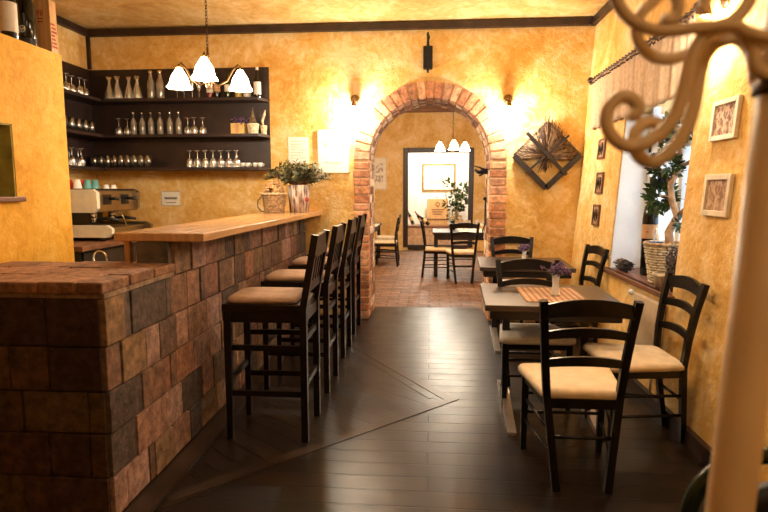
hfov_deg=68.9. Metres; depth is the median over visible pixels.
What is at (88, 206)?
espresso machine
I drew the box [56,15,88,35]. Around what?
trim
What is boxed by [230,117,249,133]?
flower pot
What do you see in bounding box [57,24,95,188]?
wall
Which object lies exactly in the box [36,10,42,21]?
print
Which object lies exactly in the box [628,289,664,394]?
radiator
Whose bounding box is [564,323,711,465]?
baseboard
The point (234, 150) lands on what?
wine glass
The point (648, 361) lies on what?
dining chair
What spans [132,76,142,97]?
carafe
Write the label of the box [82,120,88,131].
juice glass
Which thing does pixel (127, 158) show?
tumbler
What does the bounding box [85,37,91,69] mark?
trim
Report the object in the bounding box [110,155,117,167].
tumbler
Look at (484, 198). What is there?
strap
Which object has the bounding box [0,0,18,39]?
wine bottle
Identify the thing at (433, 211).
print
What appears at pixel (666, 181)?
potted tree
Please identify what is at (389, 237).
dining chair
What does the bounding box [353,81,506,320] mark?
arch
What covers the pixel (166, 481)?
baseboard
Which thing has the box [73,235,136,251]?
countertop
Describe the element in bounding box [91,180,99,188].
coffee cup
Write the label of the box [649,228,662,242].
jug
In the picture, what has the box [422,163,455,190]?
framed picture
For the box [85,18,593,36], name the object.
trim
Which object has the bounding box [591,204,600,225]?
wall plaque
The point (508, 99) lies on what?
wall lamp
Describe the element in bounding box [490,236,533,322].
dining chair
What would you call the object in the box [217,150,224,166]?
wine glass
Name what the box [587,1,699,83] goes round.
curtain rod
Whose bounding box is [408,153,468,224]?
wall
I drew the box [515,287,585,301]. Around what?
placemat
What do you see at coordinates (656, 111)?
window
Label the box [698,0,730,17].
wall lamp
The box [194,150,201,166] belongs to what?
wine glass
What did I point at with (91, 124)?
juice glass
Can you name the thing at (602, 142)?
wall plaque
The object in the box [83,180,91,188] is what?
coffee cup
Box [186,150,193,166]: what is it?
wine glass
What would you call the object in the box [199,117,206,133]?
wine glass
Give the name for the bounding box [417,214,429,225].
wine bottle
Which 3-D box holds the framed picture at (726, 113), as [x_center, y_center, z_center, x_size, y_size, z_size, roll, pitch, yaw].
[1.862,-0.746,3.058,0.035,0.223,0.275,1,7,5]
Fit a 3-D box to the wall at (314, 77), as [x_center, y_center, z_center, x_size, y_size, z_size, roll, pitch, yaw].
[-0.481,-0.932,6.517,6.230,3.225,0.640,1,7,5]
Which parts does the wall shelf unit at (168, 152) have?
panel, shelf, shelf, shelf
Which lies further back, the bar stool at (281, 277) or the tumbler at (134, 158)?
the tumbler at (134, 158)
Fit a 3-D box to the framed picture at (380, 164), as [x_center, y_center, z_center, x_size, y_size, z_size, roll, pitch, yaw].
[-0.120,-1.972,13.399,0.400,0.780,0.030,1,7,5]
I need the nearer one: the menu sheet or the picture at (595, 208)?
the picture at (595, 208)
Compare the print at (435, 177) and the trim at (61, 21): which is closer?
the trim at (61, 21)
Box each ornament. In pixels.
[473,165,487,175]
[512,113,581,189]
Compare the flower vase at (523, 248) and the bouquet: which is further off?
the bouquet
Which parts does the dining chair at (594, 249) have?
leg, leg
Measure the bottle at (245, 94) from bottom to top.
0.220 m
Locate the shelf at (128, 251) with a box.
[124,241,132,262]
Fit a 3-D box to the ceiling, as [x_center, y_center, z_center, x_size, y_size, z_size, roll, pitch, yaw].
[-0.847,-2.069,1.877,6.230,0.120,9.660,1,7,5]
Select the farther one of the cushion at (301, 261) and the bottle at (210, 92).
the bottle at (210, 92)
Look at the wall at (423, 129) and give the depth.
13.28 m
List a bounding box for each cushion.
[227,287,302,303]
[264,269,324,280]
[291,256,341,265]
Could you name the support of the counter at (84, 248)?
on the floor
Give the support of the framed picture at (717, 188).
attached to the wall at (707, 244)
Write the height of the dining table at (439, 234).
0.750 m
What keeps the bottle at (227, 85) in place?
on the wall shelf unit at (168, 152)
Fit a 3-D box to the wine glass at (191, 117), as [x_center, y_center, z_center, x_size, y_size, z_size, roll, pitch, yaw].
[-2.070,-1.417,6.110,0.082,0.182,0.080,1,7,5]
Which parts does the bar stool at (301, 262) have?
leg, seat, seat frame, leg, leg, rail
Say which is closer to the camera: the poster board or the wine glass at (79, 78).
the wine glass at (79, 78)
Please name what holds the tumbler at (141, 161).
on the wall shelf unit at (168, 152)
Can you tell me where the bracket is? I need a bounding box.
[423,32,432,72]
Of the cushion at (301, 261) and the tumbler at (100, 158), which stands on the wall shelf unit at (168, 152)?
the tumbler at (100, 158)
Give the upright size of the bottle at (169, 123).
0.255 m
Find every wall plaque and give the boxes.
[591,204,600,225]
[594,172,604,193]
[597,138,605,159]
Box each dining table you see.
[374,223,381,256]
[432,229,483,276]
[477,257,575,354]
[480,283,622,440]
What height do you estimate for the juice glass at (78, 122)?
0.130 m
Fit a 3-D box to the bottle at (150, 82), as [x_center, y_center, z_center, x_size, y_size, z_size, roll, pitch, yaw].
[-2.551,-1.867,6.127,0.086,0.310,0.086,1,7,5]
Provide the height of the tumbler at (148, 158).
0.130 m
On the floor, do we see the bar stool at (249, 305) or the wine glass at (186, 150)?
the bar stool at (249, 305)
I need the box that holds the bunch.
[665,245,678,291]
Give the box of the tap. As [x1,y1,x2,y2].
[93,250,107,260]
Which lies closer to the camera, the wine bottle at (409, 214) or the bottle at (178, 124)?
the bottle at (178, 124)
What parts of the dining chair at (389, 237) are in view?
seat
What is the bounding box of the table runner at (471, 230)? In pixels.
[458,229,483,232]
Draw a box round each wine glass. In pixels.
[63,73,70,89]
[67,75,76,91]
[68,147,76,165]
[74,149,82,165]
[76,77,83,93]
[77,148,85,165]
[115,118,122,133]
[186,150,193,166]
[191,117,197,133]
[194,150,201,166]
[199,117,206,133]
[202,150,209,166]
[210,150,216,166]
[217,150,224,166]
[225,150,232,166]
[233,150,240,166]
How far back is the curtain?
4.25 m
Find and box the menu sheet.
[288,137,308,162]
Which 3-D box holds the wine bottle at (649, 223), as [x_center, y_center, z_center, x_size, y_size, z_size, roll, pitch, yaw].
[2.077,-0.231,4.369,0.118,0.765,0.118,1,7,5]
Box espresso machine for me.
[70,189,152,240]
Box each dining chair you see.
[374,216,400,266]
[375,214,400,259]
[420,220,450,277]
[445,223,479,283]
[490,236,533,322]
[495,258,575,409]
[518,299,643,493]
[535,244,609,355]
[583,272,709,443]
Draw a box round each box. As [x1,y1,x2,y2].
[33,0,58,53]
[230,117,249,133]
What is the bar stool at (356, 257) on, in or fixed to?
on the floor
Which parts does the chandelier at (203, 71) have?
lamp shade, arm, lamp shade, chain, stem, arm, lamp shade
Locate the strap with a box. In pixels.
[482,197,486,233]
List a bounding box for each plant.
[264,159,331,211]
[441,177,467,223]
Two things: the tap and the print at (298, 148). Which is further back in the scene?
the print at (298, 148)
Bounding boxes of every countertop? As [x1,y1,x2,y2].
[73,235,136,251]
[114,211,321,241]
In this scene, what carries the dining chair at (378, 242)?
on the floor
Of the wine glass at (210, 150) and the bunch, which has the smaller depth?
the bunch
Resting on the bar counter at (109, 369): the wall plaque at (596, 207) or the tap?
the tap
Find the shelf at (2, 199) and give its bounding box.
[0,197,26,201]
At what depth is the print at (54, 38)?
3.44 m
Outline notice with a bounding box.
[161,191,180,205]
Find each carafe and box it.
[104,77,112,98]
[113,76,123,98]
[124,76,134,98]
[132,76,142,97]
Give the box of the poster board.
[318,129,349,172]
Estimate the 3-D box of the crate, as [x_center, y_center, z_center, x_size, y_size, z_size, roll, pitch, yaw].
[1.452,-1.219,15.176,0.580,0.746,0.296,1,7,5]
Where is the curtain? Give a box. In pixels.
[590,11,694,129]
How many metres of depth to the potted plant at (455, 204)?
14.72 m
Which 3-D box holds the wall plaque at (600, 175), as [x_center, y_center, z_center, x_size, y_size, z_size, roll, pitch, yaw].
[2.021,-0.686,5.259,0.031,0.200,0.200,1,7,5]
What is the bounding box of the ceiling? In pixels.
[51,0,608,29]
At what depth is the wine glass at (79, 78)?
5.84 m
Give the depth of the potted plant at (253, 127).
6.02 m
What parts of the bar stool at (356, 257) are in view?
leg, leg, rail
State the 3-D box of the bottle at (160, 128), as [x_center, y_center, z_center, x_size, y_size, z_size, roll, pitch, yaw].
[-2.462,-1.460,6.157,0.068,0.255,0.068,6,9,43]
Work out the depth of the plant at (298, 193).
5.75 m
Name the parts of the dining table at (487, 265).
leg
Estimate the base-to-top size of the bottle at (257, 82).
0.330 m
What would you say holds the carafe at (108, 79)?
on the wall shelf unit at (168, 152)
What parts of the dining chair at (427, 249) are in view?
leg, leg, seat frame, seat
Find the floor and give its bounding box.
[122,250,706,511]
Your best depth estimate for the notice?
6.38 m
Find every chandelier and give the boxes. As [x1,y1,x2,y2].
[166,0,252,91]
[435,111,469,151]
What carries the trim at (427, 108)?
attached to the wall at (423, 129)
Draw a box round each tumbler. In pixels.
[90,155,97,166]
[97,155,104,167]
[104,155,110,167]
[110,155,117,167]
[117,155,124,166]
[124,155,130,166]
[131,155,137,166]
[137,155,144,166]
[144,155,151,166]
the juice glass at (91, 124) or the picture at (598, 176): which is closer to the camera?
the picture at (598, 176)
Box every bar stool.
[221,229,329,442]
[260,222,346,392]
[288,217,358,357]
[307,213,366,333]
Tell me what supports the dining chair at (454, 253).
on the floor
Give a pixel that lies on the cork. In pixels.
(272, 186)
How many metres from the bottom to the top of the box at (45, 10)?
0.310 m
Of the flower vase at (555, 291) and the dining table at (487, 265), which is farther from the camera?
the dining table at (487, 265)
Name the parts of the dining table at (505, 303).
leg, leg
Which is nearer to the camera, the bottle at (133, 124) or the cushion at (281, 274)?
the cushion at (281, 274)
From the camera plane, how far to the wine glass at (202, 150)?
6.09 m
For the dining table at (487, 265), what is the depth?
5.14 m
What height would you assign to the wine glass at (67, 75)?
0.182 m
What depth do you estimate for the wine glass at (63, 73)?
5.63 m
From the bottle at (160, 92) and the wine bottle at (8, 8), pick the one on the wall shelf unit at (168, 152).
the bottle at (160, 92)
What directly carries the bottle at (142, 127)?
on the wall shelf unit at (168, 152)
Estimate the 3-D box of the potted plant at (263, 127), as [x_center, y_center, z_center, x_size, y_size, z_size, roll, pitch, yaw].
[-1.307,-1.454,6.083,0.074,0.261,0.073,1,7,5]
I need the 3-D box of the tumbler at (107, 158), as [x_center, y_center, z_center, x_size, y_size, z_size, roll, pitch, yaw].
[-3.047,-1.042,6.179,0.074,0.130,0.072,1,7,5]
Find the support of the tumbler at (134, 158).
on the wall shelf unit at (168, 152)
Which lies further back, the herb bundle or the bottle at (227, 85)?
the bottle at (227, 85)
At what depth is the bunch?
3.64 m
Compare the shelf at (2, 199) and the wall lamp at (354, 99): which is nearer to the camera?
the shelf at (2, 199)
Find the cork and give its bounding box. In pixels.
[262,180,285,192]
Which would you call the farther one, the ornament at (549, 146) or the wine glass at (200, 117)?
the wine glass at (200, 117)
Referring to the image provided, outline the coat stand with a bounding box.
[599,0,767,511]
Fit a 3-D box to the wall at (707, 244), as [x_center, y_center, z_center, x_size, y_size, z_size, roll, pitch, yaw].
[1.940,-0.354,1.617,0.600,3.225,8.800,1,7,5]
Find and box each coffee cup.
[73,179,81,187]
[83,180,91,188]
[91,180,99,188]
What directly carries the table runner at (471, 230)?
on the dining table at (439, 234)
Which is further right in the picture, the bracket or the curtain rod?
the curtain rod
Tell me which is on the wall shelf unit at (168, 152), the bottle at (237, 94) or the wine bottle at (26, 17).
the bottle at (237, 94)
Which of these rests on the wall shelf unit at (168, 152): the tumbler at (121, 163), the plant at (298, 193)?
the tumbler at (121, 163)
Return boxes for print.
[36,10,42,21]
[51,23,57,48]
[291,141,305,155]
[375,163,382,182]
[429,171,448,183]
[431,209,443,214]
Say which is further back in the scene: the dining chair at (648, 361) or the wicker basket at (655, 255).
the wicker basket at (655, 255)
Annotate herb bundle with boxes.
[613,258,634,272]
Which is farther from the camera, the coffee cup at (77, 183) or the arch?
the arch
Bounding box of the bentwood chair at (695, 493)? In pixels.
[679,447,767,511]
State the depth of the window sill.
4.24 m
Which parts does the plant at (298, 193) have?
pot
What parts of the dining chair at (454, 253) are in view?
leg, leg, seat, seat frame, leg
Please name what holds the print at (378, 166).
attached to the framed picture at (380, 164)
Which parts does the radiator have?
panel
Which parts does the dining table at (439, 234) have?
leg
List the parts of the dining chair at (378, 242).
seat, seat frame, leg, leg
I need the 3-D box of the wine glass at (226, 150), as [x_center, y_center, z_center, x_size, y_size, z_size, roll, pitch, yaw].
[-1.684,-1.057,6.085,0.082,0.182,0.080,1,7,5]
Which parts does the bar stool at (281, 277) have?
leg, leg, seat, seat frame, leg, rail, leg, rail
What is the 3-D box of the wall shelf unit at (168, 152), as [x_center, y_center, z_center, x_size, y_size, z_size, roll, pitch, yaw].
[-2.328,-1.457,5.752,2.058,1.117,1.048,1,7,5]
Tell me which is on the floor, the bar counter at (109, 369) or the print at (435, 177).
the bar counter at (109, 369)
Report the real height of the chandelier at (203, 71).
0.977 m
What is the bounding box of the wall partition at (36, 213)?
[0,33,74,262]
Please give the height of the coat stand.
1.970 m
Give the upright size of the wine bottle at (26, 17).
0.420 m
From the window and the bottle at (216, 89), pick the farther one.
the bottle at (216, 89)
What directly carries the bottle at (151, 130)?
on the wall shelf unit at (168, 152)
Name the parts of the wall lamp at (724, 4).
plate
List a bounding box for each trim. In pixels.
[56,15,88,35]
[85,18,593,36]
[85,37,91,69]
[405,106,454,112]
[592,0,612,25]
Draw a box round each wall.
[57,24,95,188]
[89,17,595,321]
[374,112,485,250]
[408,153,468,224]
[569,0,767,481]
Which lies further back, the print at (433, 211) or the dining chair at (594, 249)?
the print at (433, 211)
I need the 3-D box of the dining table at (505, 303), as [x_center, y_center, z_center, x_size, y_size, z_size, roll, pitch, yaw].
[1.085,0.642,3.740,0.850,0.750,0.990,1,7,8]
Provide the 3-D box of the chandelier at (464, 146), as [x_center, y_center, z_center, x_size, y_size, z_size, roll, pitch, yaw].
[1.286,-2.541,9.934,0.610,1.381,0.641,-3,8,-27]
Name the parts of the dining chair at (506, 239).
leg, leg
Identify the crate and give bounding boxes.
[427,197,447,224]
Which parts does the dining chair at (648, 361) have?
leg, seat, seat frame, leg, leg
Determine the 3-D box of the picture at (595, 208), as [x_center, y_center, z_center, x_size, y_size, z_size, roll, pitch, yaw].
[2.007,-0.388,5.295,0.007,0.164,0.164,4,7,4]
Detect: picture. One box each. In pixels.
[374,157,386,189]
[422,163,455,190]
[593,206,598,223]
[596,174,601,191]
[700,173,734,217]
[708,94,742,141]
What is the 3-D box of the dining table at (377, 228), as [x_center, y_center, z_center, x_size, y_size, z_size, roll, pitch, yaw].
[-0.539,-0.247,11.280,0.850,0.750,1.700,1,7,5]
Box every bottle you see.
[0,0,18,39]
[17,0,37,45]
[130,112,136,133]
[139,111,145,133]
[147,70,155,97]
[148,111,154,133]
[156,70,164,97]
[157,111,163,133]
[166,111,172,133]
[175,111,181,133]
[206,84,213,96]
[213,71,220,96]
[224,71,231,96]
[235,92,242,96]
[243,86,250,96]
[254,67,260,96]
[408,211,414,224]
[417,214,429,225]
[640,177,658,275]
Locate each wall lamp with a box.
[350,95,359,107]
[503,94,512,107]
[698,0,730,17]
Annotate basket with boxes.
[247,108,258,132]
[257,193,287,212]
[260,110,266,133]
[643,240,678,283]
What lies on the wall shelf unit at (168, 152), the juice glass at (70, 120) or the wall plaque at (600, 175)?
the juice glass at (70, 120)
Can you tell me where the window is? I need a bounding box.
[646,106,691,240]
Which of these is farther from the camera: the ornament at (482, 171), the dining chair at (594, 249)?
the ornament at (482, 171)
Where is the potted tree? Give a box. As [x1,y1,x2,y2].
[640,109,692,243]
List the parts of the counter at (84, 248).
door, door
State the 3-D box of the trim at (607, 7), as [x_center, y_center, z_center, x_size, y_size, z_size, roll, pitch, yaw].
[1.818,-1.906,1.444,0.065,0.067,8.800,1,7,5]
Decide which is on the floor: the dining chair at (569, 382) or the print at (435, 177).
the dining chair at (569, 382)
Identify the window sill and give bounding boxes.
[603,267,674,297]
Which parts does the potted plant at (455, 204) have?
pot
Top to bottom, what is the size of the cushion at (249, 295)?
0.046 m
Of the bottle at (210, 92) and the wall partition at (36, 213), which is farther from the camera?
the bottle at (210, 92)
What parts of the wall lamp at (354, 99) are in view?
plate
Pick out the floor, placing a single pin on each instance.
(411, 419)
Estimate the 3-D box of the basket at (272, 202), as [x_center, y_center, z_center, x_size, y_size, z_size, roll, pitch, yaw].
[-1.115,-0.542,5.685,0.271,0.202,0.268,-7,9,-44]
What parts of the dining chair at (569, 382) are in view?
leg, leg, seat, seat frame, leg, leg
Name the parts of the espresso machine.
panel, black trim, button panel, handle, button panel, handle, panel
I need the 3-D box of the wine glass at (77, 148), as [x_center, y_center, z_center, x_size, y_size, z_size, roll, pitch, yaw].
[-3.159,-1.028,5.841,0.082,0.182,0.080,1,7,5]
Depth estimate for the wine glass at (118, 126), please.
6.17 m
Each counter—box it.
[0,219,306,511]
[73,235,136,261]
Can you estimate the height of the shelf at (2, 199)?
0.028 m
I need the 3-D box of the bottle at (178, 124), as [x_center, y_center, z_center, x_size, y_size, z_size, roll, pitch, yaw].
[-2.253,-1.458,6.141,0.068,0.255,0.068,1,7,9]
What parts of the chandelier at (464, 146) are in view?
lamp shade, lamp shade, lamp shade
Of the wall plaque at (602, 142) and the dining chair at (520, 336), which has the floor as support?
the dining chair at (520, 336)
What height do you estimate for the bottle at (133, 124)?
0.255 m
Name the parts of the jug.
handle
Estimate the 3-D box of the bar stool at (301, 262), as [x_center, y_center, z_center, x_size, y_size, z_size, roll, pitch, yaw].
[-0.528,0.263,5.010,0.564,1.205,0.422,1,7,5]
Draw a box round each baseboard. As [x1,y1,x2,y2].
[125,320,308,511]
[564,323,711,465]
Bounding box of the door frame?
[403,147,473,249]
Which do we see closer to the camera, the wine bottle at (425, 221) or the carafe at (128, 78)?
the carafe at (128, 78)
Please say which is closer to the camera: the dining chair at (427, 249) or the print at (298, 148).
the print at (298, 148)
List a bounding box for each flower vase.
[517,244,530,258]
[540,262,571,295]
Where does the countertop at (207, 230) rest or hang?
on the bar counter at (109, 369)
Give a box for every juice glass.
[67,117,74,129]
[75,118,81,130]
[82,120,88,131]
[88,121,94,132]
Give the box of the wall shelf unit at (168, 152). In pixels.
[62,61,270,170]
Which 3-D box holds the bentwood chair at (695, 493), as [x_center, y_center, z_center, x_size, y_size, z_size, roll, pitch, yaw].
[0.911,0.830,1.436,0.506,0.919,0.472,1,7,5]
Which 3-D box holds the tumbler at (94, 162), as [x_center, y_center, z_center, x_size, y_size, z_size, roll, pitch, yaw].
[-3.201,-1.043,6.191,0.074,0.130,0.072,1,7,5]
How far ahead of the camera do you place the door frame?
13.30 m
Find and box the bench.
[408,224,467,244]
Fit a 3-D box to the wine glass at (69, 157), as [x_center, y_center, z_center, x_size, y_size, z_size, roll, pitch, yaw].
[-3.171,-1.011,5.693,0.082,0.182,0.080,1,7,5]

